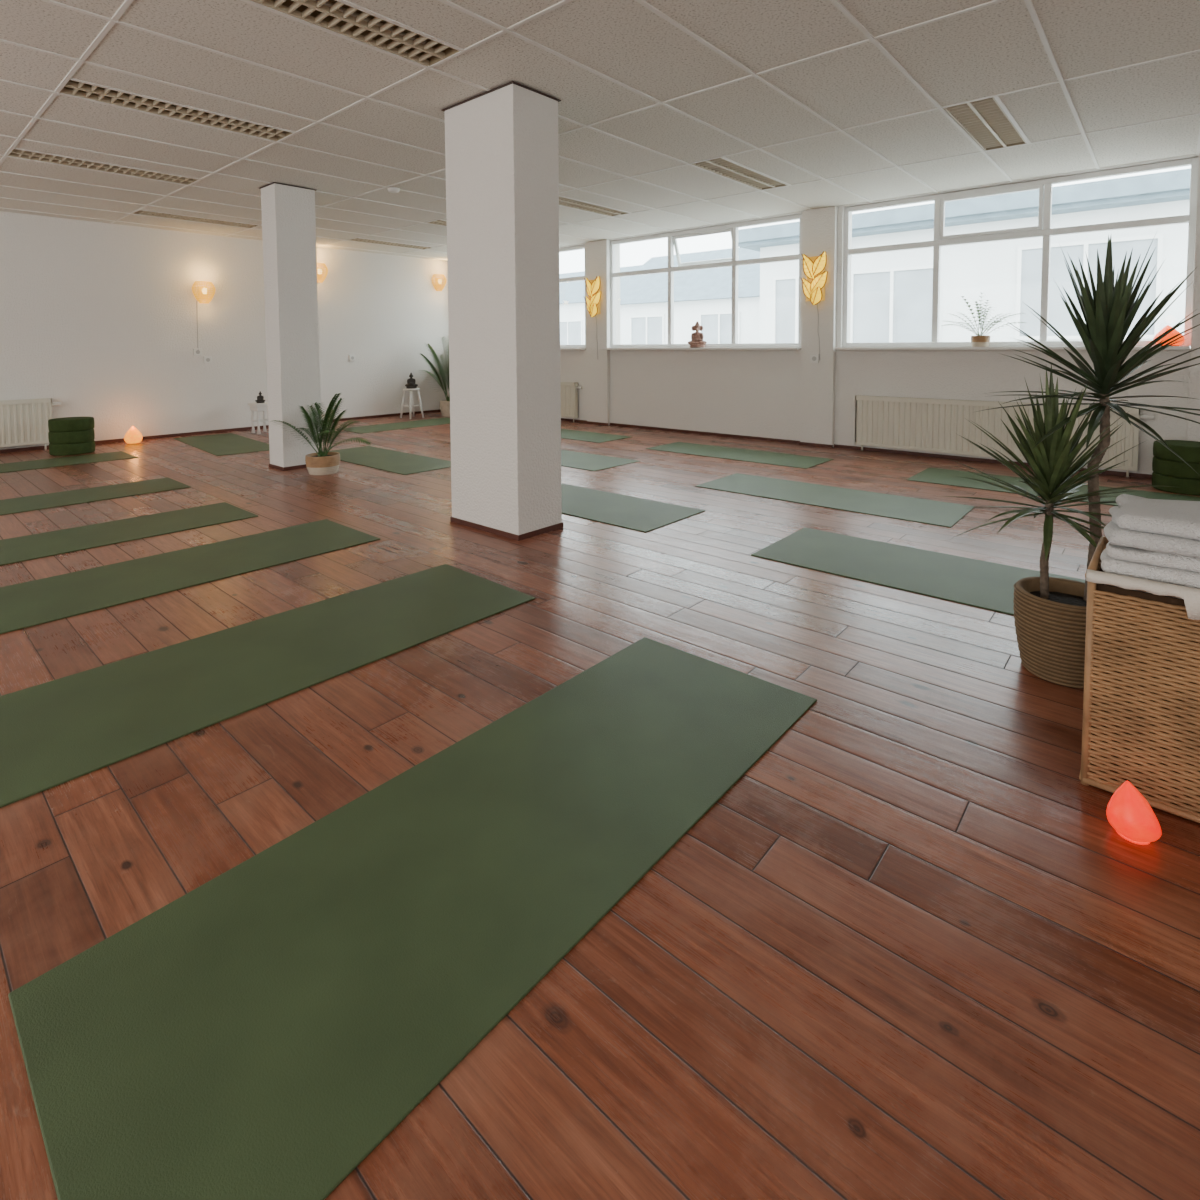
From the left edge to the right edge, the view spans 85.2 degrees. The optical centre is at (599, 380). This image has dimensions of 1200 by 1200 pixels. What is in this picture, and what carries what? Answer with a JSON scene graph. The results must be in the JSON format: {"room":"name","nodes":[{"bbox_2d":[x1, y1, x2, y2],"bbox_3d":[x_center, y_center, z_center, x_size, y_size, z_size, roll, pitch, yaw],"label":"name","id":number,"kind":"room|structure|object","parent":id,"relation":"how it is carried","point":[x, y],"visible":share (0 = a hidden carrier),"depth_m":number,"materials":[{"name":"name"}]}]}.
{"room":"exercise studio","nodes":[
{"label":"exercise studio","id":0,"kind":"room"},
{"bbox_2d":[0,212,448,449],"bbox_3d":[-5.701,-0.613,7.515,0.200,2.850,10.260,2,4,41],"label":"wall","id":1,"kind":"structure","parent":0,"point":[98,320],"depth_m":7.97,"materials":[{"name":"white paint"}]},
{"bbox_2d":[0,398,61,449],"bbox_3d":[-6.327,0.491,6.601,0.091,0.550,1.394,2,4,41],"label":"radiator","id":2,"kind":"object","parent":1,"relation":"attached to","point":[22,421],"visible":0.99,"depth_m":6.87,"materials":[{"name":"beige metal"}]},
{"bbox_2d":[0,398,51,404],"bbox_3d":[-6.350,0.241,6.550,0.074,0.045,1.308,2,4,41],"label":"grille","id":3,"kind":"object","parent":2,"relation":"attached to","point":[41,401],"depth_m":6.88,"materials":[{"name":"beige metal"}]},
{"bbox_2d":[193,348,201,355],"bbox_3d":[-5.016,-0.355,8.141,0.024,0.090,0.090,2,4,41],"label":"wall socket","id":4,"kind":"object","parent":1,"relation":"attached to","point":[196,352],"visible":1,"depth_m":8.13,"materials":[{"name":"white plastic"}]},
{"bbox_2d":[192,281,214,349],"bbox_3d":[-4.913,-0.802,8.144,0.149,0.855,0.259,2,4,41],"label":"wall lamp","id":5,"kind":"object","parent":1,"relation":"attached to","point":[203,294],"visible":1,"depth_m":8.12,"materials":[{"name":"orange"}]},
{"bbox_2d":[203,356,211,363],"bbox_3d":[-4.944,-0.260,8.229,0.024,0.090,0.090,2,4,41],"label":"wall socket","id":6,"kind":"object","parent":1,"relation":"attached to","point":[207,359],"visible":1,"depth_m":8.22,"materials":[{"name":"white plastic"}]},
{"bbox_2d":[0,409,440,452],"bbox_3d":[-5.646,0.699,7.476,0.014,0.035,9.760,2,4,41],"label":"baseboard","id":7,"kind":"structure","parent":1,"relation":"attached to","point":[438,410],"depth_m":8.13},
{"bbox_2d":[317,263,327,282],"bbox_3d":[-3.950,-1.520,9.215,0.149,0.267,0.259,2,4,41],"label":"wall lamp","id":8,"kind":"object","parent":1,"relation":"attached to","point":[319,271],"visible":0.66,"depth_m":9.20,"materials":[{"name":"orange"}]},
{"bbox_2d":[349,355,354,360],"bbox_3d":[-3.674,-0.335,9.681,0.024,0.090,0.090,2,4,41],"label":"wall socket","id":9,"kind":"object","parent":1,"relation":"attached to","point":[351,357],"visible":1,"depth_m":9.67,"materials":[{"name":"white plastic"}]},
{"bbox_2d":[432,274,445,290],"bbox_3d":[-2.622,-1.609,10.734,0.149,0.267,0.259,2,4,41],"label":"wall lamp","id":10,"kind":"object","parent":1,"relation":"attached to","point":[438,282],"visible":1,"depth_m":10.70,"materials":[{"name":"orange"}]},
{"bbox_2d":[0,411,1199,1199],"bbox_3d":[-1.175,0.952,3.682,12.150,0.120,10.310,2,4,41],"label":"floor","id":11,"kind":"structure","parent":0,"point":[907,953],"depth_m":1.39,"materials":[{"name":"brown wood"}]},
{"bbox_2d":[0,451,137,472],"bbox_3d":[-5.368,0.791,5.983,0.580,0.006,1.770,2,4,41],"label":"yoga mat","id":12,"kind":"object","parent":11,"relation":"on","point":[92,458],"visible":1,"depth_m":6.23,"materials":[{"name":"green rubber"}]},
{"bbox_2d":[49,440,94,455],"bbox_3d":[-5.473,0.692,6.775,0.374,0.120,0.374,2,4,41],"label":"round cushion","id":13,"kind":"object","parent":11,"relation":"on","point":[83,447],"visible":0.83,"depth_m":6.63,"materials":[{"name":"green fabric"}]},
{"bbox_2d":[48,429,94,443],"bbox_3d":[-5.471,0.572,6.765,0.374,0.120,0.374,2,4,41],"label":"round cushion","id":14,"kind":"object","parent":13,"relation":"on","point":[85,435],"visible":0.78,"depth_m":6.62,"materials":[{"name":"green fabric"}]},
{"bbox_2d":[48,417,94,431],"bbox_3d":[-5.471,0.452,6.762,0.374,0.120,0.374,2,4,41],"label":"round cushion","id":15,"kind":"object","parent":14,"relation":"on","point":[66,424],"visible":1,"depth_m":6.63,"materials":[{"name":"green fabric"}]},
{"bbox_2d":[0,477,190,514],"bbox_3d":[-3.976,0.858,4.583,0.560,0.006,1.790,2,4,41],"label":"yoga mat","id":16,"kind":"object","parent":11,"relation":"on","point":[65,498],"visible":1,"depth_m":4.79,"materials":[{"name":"green rubber"}]},
{"bbox_2d":[0,502,257,565],"bbox_3d":[-2.985,0.898,3.705,0.570,0.006,1.770,2,4,41],"label":"yoga mat","id":17,"kind":"object","parent":11,"relation":"on","point":[35,546],"visible":1,"depth_m":3.82,"materials":[{"name":"green rubber"}]},
{"bbox_2d":[124,426,142,443],"bbox_3d":[-5.309,0.616,7.432,0.174,0.200,0.170,2,4,41],"label":"salt lamp","id":18,"kind":"object","parent":11,"relation":"on","point":[133,436],"visible":1,"depth_m":7.38,"materials":[{"name":"orange stone"}]},
{"bbox_2d":[0,519,379,633],"bbox_3d":[-2.058,0.919,3.209,0.640,0.006,1.780,2,4,41],"label":"yoga mat","id":19,"kind":"object","parent":11,"relation":"on","point":[45,600],"visible":1,"depth_m":3.12,"materials":[{"name":"green rubber"}]},
{"bbox_2d":[173,433,268,455],"bbox_3d":[-4.241,0.710,7.386,0.630,0.006,1.810,-3,4,-45],"label":"yoga mat","id":20,"kind":"object","parent":11,"relation":"on","point":[228,443],"visible":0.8,"depth_m":7.28,"materials":[{"name":"green rubber"}]},
{"bbox_2d":[247,402,267,433],"bbox_3d":[-4.289,0.475,8.271,0.280,0.380,0.224,2,4,41],"label":"stool","id":21,"kind":"object","parent":11,"relation":"on","point":[258,407],"visible":0.7,"depth_m":8.20,"materials":[{"name":"white paint"}]},
{"bbox_2d":[255,391,264,402],"bbox_3d":[-4.298,0.210,8.264,0.117,0.149,0.097,-1,3,-19],"label":"statue","id":22,"kind":"object","parent":21,"relation":"on","point":[260,397],"visible":1,"depth_m":8.25,"materials":[{"name":"black stone"}]},
{"bbox_2d":[0,564,534,807],"bbox_3d":[-1.119,0.960,2.354,0.660,0.006,1.785,2,4,42],"label":"yoga mat","id":23,"kind":"object","parent":11,"relation":"on","point":[59,731],"visible":1,"depth_m":2.14,"materials":[{"name":"green rubber"}]},
{"bbox_2d":[259,182,320,470],"bbox_3d":[-2.776,-0.465,5.890,0.314,2.493,0.374,2,4,41],"label":"column","id":24,"kind":"structure","parent":11,"relation":"on","point":[288,211],"depth_m":5.77,"materials":[{"name":"white paint"}]},
{"bbox_2d":[272,393,372,474],"bbox_3d":[-2.296,0.453,5.587,0.804,0.687,0.723,2,4,41],"label":"potted palm","id":25,"kind":"object","parent":11,"relation":"on","point":[321,462],"visible":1,"depth_m":5.58,"materials":[{"name":"green plant"}]},
{"bbox_2d":[305,452,339,474],"bbox_3d":[-2.386,0.715,5.624,0.280,0.160,0.280,2,4,41],"label":"pot","id":26,"kind":"object","parent":25,"relation":"on","point":[318,463],"depth_m":5.52,"materials":[{"name":"white wicker"}]},
{"bbox_2d":[325,446,450,474],"bbox_3d":[-2.084,0.754,6.307,1.720,0.006,0.640,2,4,41],"label":"yoga mat","id":27,"kind":"object","parent":11,"relation":"on","point":[403,463],"visible":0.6,"depth_m":6.18,"materials":[{"name":"green rubber"}]},
{"bbox_2d":[338,417,449,433],"bbox_3d":[-2.652,0.612,9.036,0.670,0.006,1.750,2,4,41],"label":"yoga mat","id":28,"kind":"object","parent":11,"relation":"on","point":[438,421],"visible":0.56,"depth_m":8.91,"materials":[{"name":"green rubber"}]},
{"bbox_2d":[400,388,423,418],"bbox_3d":[-2.856,0.345,9.909,0.281,0.452,0.251,2,4,41],"label":"stool","id":29,"kind":"object","parent":11,"relation":"on","point":[411,406],"visible":0.97,"depth_m":9.89,"materials":[{"name":"white paint"}]},
{"bbox_2d":[405,373,417,388],"bbox_3d":[-2.858,0.000,9.891,0.188,0.238,0.156,-1,3,-19],"label":"statue","id":30,"kind":"object","parent":29,"relation":"on","point":[411,381],"visible":1,"depth_m":9.86,"materials":[{"name":"grey stone"}]},
{"bbox_2d":[8,637,816,1199],"bbox_3d":[-0.165,0.998,1.536,0.655,0.006,1.755,2,4,41],"label":"yoga mat","id":31,"kind":"object","parent":11,"relation":"on","point":[257,1034],"visible":1,"depth_m":1.17,"materials":[{"name":"green rubber"}]},
{"bbox_2d":[420,336,449,416],"bbox_3d":[-2.376,-0.093,10.202,1.235,1.286,0.949,2,4,41],"label":"potted palm","id":32,"kind":"object","parent":11,"relation":"on","point":[444,404],"visible":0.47,"depth_m":10.13,"materials":[{"name":"green plant"}]},
{"bbox_2d":[440,400,449,416],"bbox_3d":[-2.344,0.430,10.211,0.310,0.240,0.310,2,4,41],"label":"pot","id":33,"kind":"object","parent":32,"relation":"attached to","point":[444,404],"depth_m":10.08,"materials":[{"name":"beige wicker"}]},
{"bbox_2d":[441,81,562,540],"bbox_3d":[-0.579,-0.371,3.898,0.639,2.493,0.369,2,4,41],"label":"column","id":34,"kind":"structure","parent":11,"relation":"on","point":[501,142],"depth_m":3.72,"materials":[{"name":"white paint"}]},
{"bbox_2d":[561,429,630,442],"bbox_3d":[-0.478,0.651,8.061,1.770,0.006,0.600,2,4,41],"label":"yoga mat","id":35,"kind":"object","parent":11,"relation":"on","point":[565,433],"visible":0.51,"depth_m":7.73,"materials":[{"name":"green rubber"}]},
{"bbox_2d":[561,450,638,470],"bbox_3d":[-0.506,0.738,6.442,1.780,0.006,0.640,2,4,41],"label":"yoga mat","id":36,"kind":"object","parent":11,"relation":"on","point":[579,460],"visible":0.49,"depth_m":6.07,"materials":[{"name":"green rubber"}]},
{"bbox_2d":[561,483,704,532],"bbox_3d":[-0.192,0.835,4.591,1.770,0.006,0.640,2,4,41],"label":"yoga mat","id":37,"kind":"object","parent":11,"relation":"on","point":[634,513],"visible":0.51,"depth_m":4.28,"materials":[{"name":"green rubber"}]},
{"bbox_2d":[646,442,833,468],"bbox_3d":[1.335,0.725,6.474,1.750,0.006,0.610,2,4,41],"label":"yoga mat","id":38,"kind":"object","parent":11,"relation":"on","point":[773,458],"visible":1,"depth_m":6.39,"materials":[{"name":"green rubber"}]},
{"bbox_2d":[696,473,974,527],"bbox_3d":[1.604,0.821,4.656,1.770,0.006,0.640,2,4,41],"label":"yoga mat","id":39,"kind":"object","parent":11,"relation":"on","point":[945,514],"visible":0.98,"depth_m":4.53,"materials":[{"name":"green rubber"}]},
{"bbox_2d":[751,528,1084,614],"bbox_3d":[1.651,0.908,3.017,1.760,0.006,0.650,2,4,41],"label":"yoga mat","id":40,"kind":"object","parent":11,"relation":"on","point":[968,581],"visible":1,"depth_m":3.15,"materials":[{"name":"green rubber"}]},
{"bbox_2d":[906,467,1199,505],"bbox_3d":[3.305,0.800,4.856,1.750,0.006,0.660,2,4,41],"label":"yoga mat","id":41,"kind":"object","parent":11,"relation":"on","point":[929,475],"visible":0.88,"depth_m":4.98,"materials":[{"name":"green rubber"}]},
{"bbox_2d":[942,232,1199,688],"bbox_3d":[1.577,0.241,2.128,0.801,1.432,0.719,-1,3,-4],"label":"dracaena","id":42,"kind":"object","parent":11,"relation":"on","point":[1050,612],"visible":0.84,"depth_m":2.08,"materials":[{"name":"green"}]},
{"bbox_2d":[1013,577,1086,688],"bbox_3d":[1.522,0.823,2.141,0.285,0.271,0.285,2,4,41],"label":"pot","id":43,"kind":"object","parent":42,"relation":"on","point":[1050,617],"depth_m":2.08,"materials":[{"name":"brown wicker"}]},
{"bbox_2d":[1106,781,1161,844],"bbox_3d":[1.170,0.939,1.430,0.094,0.118,0.090,2,4,41],"label":"salt lamp","id":44,"kind":"object","parent":11,"relation":"on","point":[1128,812],"visible":1,"depth_m":1.41,"materials":[{"name":"red"}]},
{"bbox_2d":[1079,536,1199,822],"bbox_3d":[1.494,0.722,1.575,0.505,0.533,0.425,2,4,41],"label":"wicker basket","id":45,"kind":"object","parent":11,"relation":"on","point":[1141,724],"visible":0.96,"depth_m":1.52,"materials":[{"name":"brown wicker"}]},
{"bbox_3d":[1.498,0.510,1.563,0.468,0.077,0.362,2,4,41],"label":"folded towel","id":46,"kind":"object","parent":45,"relation":"in","visible":0},
{"bbox_2d":[1100,542,1199,588],"bbox_3d":[1.496,0.432,1.558,0.471,0.070,0.370,2,4,41],"label":"folded towel","id":47,"kind":"object","parent":46,"relation":"on","point":[1174,569],"visible":0.53,"depth_m":1.52,"materials":[{"name":"white fabric"}]},
{"bbox_2d":[1104,494,1199,557],"bbox_3d":[1.499,0.357,1.559,0.464,0.076,0.371,2,4,41],"label":"folded towel","id":48,"kind":"object","parent":47,"relation":"on","point":[1157,525],"visible":1,"depth_m":1.54,"materials":[{"name":"white fabric"}]},
{"bbox_2d":[1152,472,1199,495],"bbox_3d":[4.275,0.745,4.763,0.384,0.115,0.384,2,4,41],"label":"round cushion","id":49,"kind":"object","parent":11,"relation":"on","point":[1185,486],"visible":0.66,"depth_m":4.66,"materials":[{"name":"green fabric"}]},
{"bbox_2d":[1152,457,1199,478],"bbox_3d":[4.274,0.629,4.757,0.384,0.115,0.384,2,4,41],"label":"round cushion","id":50,"kind":"object","parent":49,"relation":"on","point":[1159,466],"visible":0.7,"depth_m":4.66,"materials":[{"name":"green fabric"}]},
{"bbox_2d":[1153,440,1199,462],"bbox_3d":[4.271,0.514,4.747,0.384,0.115,0.384,2,4,41],"label":"round cushion","id":51,"kind":"object","parent":50,"relation":"on","point":[1189,451],"visible":0.91,"depth_m":4.67,"materials":[{"name":"green fabric"}]},
{"bbox_2d":[0,0,1199,260],"bbox_3d":[-1.240,-1.611,3.489,11.750,0.020,9.760,2,4,41],"label":"ceiling","id":52,"kind":"structure","parent":0,"point":[997,48],"depth_m":3.74,"materials":[{"name":"tile"}]},
{"bbox_2d":[8,149,196,184],"bbox_3d":[-3.865,-1.723,5.146,0.278,0.102,1.178,2,4,41],"label":"ceiling light","id":53,"kind":"object","parent":52,"relation":"attached to","point":[15,153],"visible":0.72,"depth_m":5.13,"materials":[{"name":"beige"}]},
{"bbox_2d":[60,80,291,140],"bbox_3d":[-2.509,-1.668,3.964,0.278,0.102,1.178,2,4,41],"label":"ceiling light","id":54,"kind":"object","parent":52,"relation":"attached to","point":[79,89],"visible":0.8,"depth_m":3.94,"materials":[{"name":"beige"}]},
{"bbox_2d":[133,210,257,227],"bbox_3d":[-4.439,-1.830,7.224,0.278,0.102,1.178,2,4,41],"label":"ceiling light","id":55,"kind":"object","parent":52,"relation":"attached to","point":[140,212],"visible":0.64,"depth_m":7.22,"materials":[{"name":"beige"}]},
{"bbox_2d":[251,0,458,65],"bbox_3d":[-1.153,-1.613,2.782,0.278,0.102,1.178,2,4,41],"label":"ceiling light","id":56,"kind":"object","parent":52,"relation":"attached to","point":[333,15],"visible":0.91,"depth_m":2.94,"materials":[{"name":"beige"}]},
{"bbox_2d":[350,238,429,248],"bbox_3d":[-2.874,-1.935,9.014,0.278,0.102,1.178,2,4,41],"label":"ceiling light","id":57,"kind":"object","parent":52,"relation":"attached to","point":[355,239],"visible":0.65,"depth_m":9.02,"materials":[{"name":"beige"}]},
{"bbox_2d":[387,187,399,192],"bbox_3d":[-1.850,-1.703,5.852,0.104,0.036,0.104,2,4,41],"label":"smoke detector","id":58,"kind":"object","parent":52,"relation":"attached to","point":[390,189],"visible":1,"depth_m":5.82,"materials":[{"name":"white plastic"}]},
{"bbox_2d":[428,220,446,225],"bbox_3d":[-1.518,-1.880,7.831,0.278,0.102,1.178,2,4,41],"label":"ceiling light","id":59,"kind":"object","parent":52,"relation":"attached to","point":[438,222],"visible":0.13,"depth_m":7.52,"materials":[{"name":"beige"}]},
{"bbox_2d":[559,197,626,215],"bbox_3d":[-0.161,-1.825,6.649,0.278,0.102,1.178,2,4,41],"label":"ceiling light","id":60,"kind":"object","parent":52,"relation":"attached to","point":[562,201],"visible":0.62,"depth_m":6.73,"materials":[{"name":"beige"}]},
{"bbox_2d":[0,0,1199,261],"bbox_3d":[-1.240,-1.599,3.490,11.750,0.011,9.760,2,4,41],"label":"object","id":61,"kind":"structure","parent":52,"relation":"attached to","point":[127,3],"depth_m":4.05,"materials":[{"name":"white metal"}]},
{"bbox_2d":[692,158,785,189],"bbox_3d":[1.195,-1.770,5.467,0.278,0.102,1.178,2,4,41],"label":"ceiling light","id":62,"kind":"object","parent":52,"relation":"attached to","point":[720,166],"visible":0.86,"depth_m":5.45,"materials":[{"name":"beige"}]},
{"bbox_2d":[943,97,1025,150],"bbox_3d":[2.551,-1.715,4.284,0.278,0.102,1.178,2,4,41],"label":"ceiling light","id":63,"kind":"object","parent":52,"relation":"attached to","point":[985,121],"visible":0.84,"depth_m":4.24,"materials":[{"name":"beige"}]},
{"bbox_2d":[559,155,1198,474],"bbox_3d":[2.062,-0.648,7.320,11.750,2.850,0.260,2,4,41],"label":"wall","id":64,"kind":"structure","parent":0,"point":[756,393],"depth_m":6.86,"materials":[{"name":"white paint"}]},
{"bbox_2d":[560,382,581,421],"bbox_3d":[-1.012,0.283,9.825,1.994,0.560,0.091,2,4,41],"label":"radiator","id":65,"kind":"object","parent":64,"relation":"attached to","point":[569,390],"visible":0.23,"depth_m":9.27,"materials":[{"name":"beige metal"}]},
{"bbox_2d":[560,382,577,385],"bbox_3d":[-1.051,0.025,9.833,1.908,0.045,0.074,2,4,41],"label":"grille","id":66,"kind":"object","parent":65,"relation":"attached to","point":[561,383],"depth_m":9.28,"materials":[{"name":"beige metal"}]},
{"bbox_2d":[559,245,584,347],"bbox_3d":[-1.175,-1.217,10.029,2.680,1.435,0.072,2,4,41],"label":"window","id":67,"kind":"structure","parent":64,"relation":"in","point":[579,278],"depth_m":9.31,"materials":[{"name":"white"}]},
{"bbox_2d":[560,348,585,349],"bbox_3d":[-1.222,-0.483,10.008,2.720,0.028,0.230,2,4,41],"label":"window sill","id":68,"kind":"structure","parent":64,"relation":"attached to","point":[560,348],"depth_m":9.12,"materials":[{"name":"white"}]},
{"bbox_2d":[584,276,600,356],"bbox_3d":[-0.097,-0.845,8.870,0.273,1.123,0.105,2,4,41],"label":"wall lamp","id":69,"kind":"object","parent":64,"relation":"attached to","point":[592,286],"visible":1,"depth_m":8.82,"materials":[{"name":"yellow"}]},
{"bbox_2d":[586,240,609,424],"bbox_3d":[-0.028,-0.644,8.935,0.380,2.495,0.060,2,4,41],"label":"column","id":70,"kind":"structure","parent":64,"relation":"attached to","point":[597,252],"depth_m":8.88,"materials":[{"name":"white paint"}]},
{"bbox_2d":[601,347,800,349],"bbox_3d":[1.132,-0.387,7.956,2.770,0.028,0.230,2,4,41],"label":"window sill","id":71,"kind":"structure","parent":64,"relation":"attached to","point":[712,348],"depth_m":7.61,"materials":[{"name":"white"}]},
{"bbox_2d":[688,321,706,347],"bbox_3d":[1.172,-0.556,7.864,0.226,0.319,0.188,0,3,11],"label":"statue","id":72,"kind":"object","parent":71,"relation":"on","point":[697,337],"visible":1,"depth_m":7.83,"materials":[{"name":"brown stone"}]},
{"bbox_2d":[610,214,801,347],"bbox_3d":[1.220,-1.124,8.023,2.730,1.435,0.182,2,4,41],"label":"window","id":73,"kind":"structure","parent":64,"relation":"in","point":[672,237],"depth_m":7.93,"materials":[{"name":"white"}]},
{"bbox_2d":[801,251,827,359],"bbox_3d":[2.238,-0.775,6.833,0.273,1.123,0.105,2,4,41],"label":"wall lamp","id":74,"kind":"object","parent":64,"relation":"attached to","point":[813,286],"visible":1,"depth_m":6.79,"materials":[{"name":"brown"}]},
{"bbox_2d":[810,354,818,362],"bbox_3d":[2.266,-0.231,6.897,0.090,0.090,0.024,2,4,41],"label":"wall socket","id":75,"kind":"object","parent":64,"relation":"attached to","point":[814,358],"visible":1,"depth_m":6.88,"materials":[{"name":"white plastic"}]},
{"bbox_2d":[800,206,837,446],"bbox_3d":[2.307,-0.549,6.899,0.350,2.495,0.060,2,4,41],"label":"pilaster","id":76,"kind":"object","parent":64,"relation":"attached to","point":[819,226],"depth_m":6.86,"materials":[{"name":"white paint"}]},
{"bbox_2d":[561,418,1151,478],"bbox_3d":[1.960,0.667,7.265,11.750,0.030,0.072,2,4,41],"label":"baseboard","id":77,"kind":"structure","parent":64,"relation":"attached to","point":[564,419],"depth_m":6.78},
{"bbox_2d":[855,395,1153,476],"bbox_3d":[3.486,0.466,5.903,2.314,0.560,0.091,2,4,41],"label":"radiator","id":78,"kind":"object","parent":64,"relation":"attached to","point":[920,424],"visible":0.77,"depth_m":6.02,"materials":[{"name":"beige metal"}]},
{"bbox_2d":[855,395,1140,413],"bbox_3d":[3.446,0.208,5.911,2.228,0.045,0.074,2,4,41],"label":"grille","id":79,"kind":"object","parent":78,"relation":"attached to","point":[863,399],"depth_m":6.02,"materials":[{"name":"beige metal"}]},
{"bbox_2d":[834,346,1189,349],"bbox_3d":[3.498,-0.291,5.893,2.710,0.028,0.230,2,4,41],"label":"windowsill","id":80,"kind":"structure","parent":64,"relation":"attached to","point":[1049,347],"depth_m":5.83,"materials":[{"name":"white"}]},
{"bbox_2d":[942,293,1025,346],"bbox_3d":[3.410,-0.549,5.871,0.253,0.491,0.679,-3,4,-43],"label":"potted palm","id":81,"kind":"object","parent":80,"relation":"on","point":[979,340],"visible":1,"depth_m":5.88,"materials":[{"name":"green plant"}]},
{"bbox_2d":[971,336,990,346],"bbox_3d":[3.446,-0.356,5.915,0.157,0.100,0.157,2,4,41],"label":"pot","id":82,"kind":"object","parent":81,"relation":"on","point":[976,341],"depth_m":5.86,"materials":[{"name":"brown wicker"}]},
{"bbox_2d":[1153,325,1184,345],"bbox_3d":[4.413,-0.349,5.066,0.184,0.165,0.179,2,4,41],"label":"salt lamp","id":83,"kind":"object","parent":80,"relation":"on","point":[1174,332],"visible":0.67,"depth_m":5.01,"materials":[{"name":"orange stone"}]},
{"bbox_2d":[843,157,1198,346],"bbox_3d":[3.557,-1.024,5.904,2.700,1.435,0.072,2,4,41],"label":"window","id":84,"kind":"structure","parent":64,"relation":"in","point":[1044,230],"depth_m":5.69,"materials":[{"name":"white"}]},
{"bbox_2d":[1187,153,1199,441],"bbox_3d":[4.656,-0.454,4.851,0.385,2.495,0.060,2,4,41],"label":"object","id":85,"kind":"structure","parent":64,"relation":"attached to","point":[1193,429],"depth_m":4.95,"materials":[{"name":"white paint"}]},
{"label":"outside","id":86,"kind":"structure","parent":0,"visible":0},
{"bbox_3d":[24.419,-1.016,43.183,100.000,0.100,82.840,2,4,41],"label":"pavement","id":87,"kind":"object","parent":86,"visible":0},
{"bbox_2d":[559,265,641,344],"bbox_3d":[-0.576,-3.677,39.511,15.400,5.900,7.600,2,4,41],"label":"building","id":88,"kind":"structure","parent":87,"relation":"on","point":[572,294],"depth_m":35.95,"materials":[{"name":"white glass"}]},
{"bbox_2d":[620,247,759,343],"bbox_3d":[5.484,-2.536,24.973,8.700,5.100,7.600,2,4,41],"label":"building","id":89,"kind":"structure","parent":87,"relation":"on","point":[704,296],"depth_m":23.05,"materials":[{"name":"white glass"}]},
{"bbox_2d":[738,168,1190,347],"bbox_3d":[10.151,-1.355,13.482,12.220,3.910,7.850,2,4,41],"label":"building","id":90,"kind":"structure","parent":87,"relation":"on","point":[891,291],"depth_m":11.59,"materials":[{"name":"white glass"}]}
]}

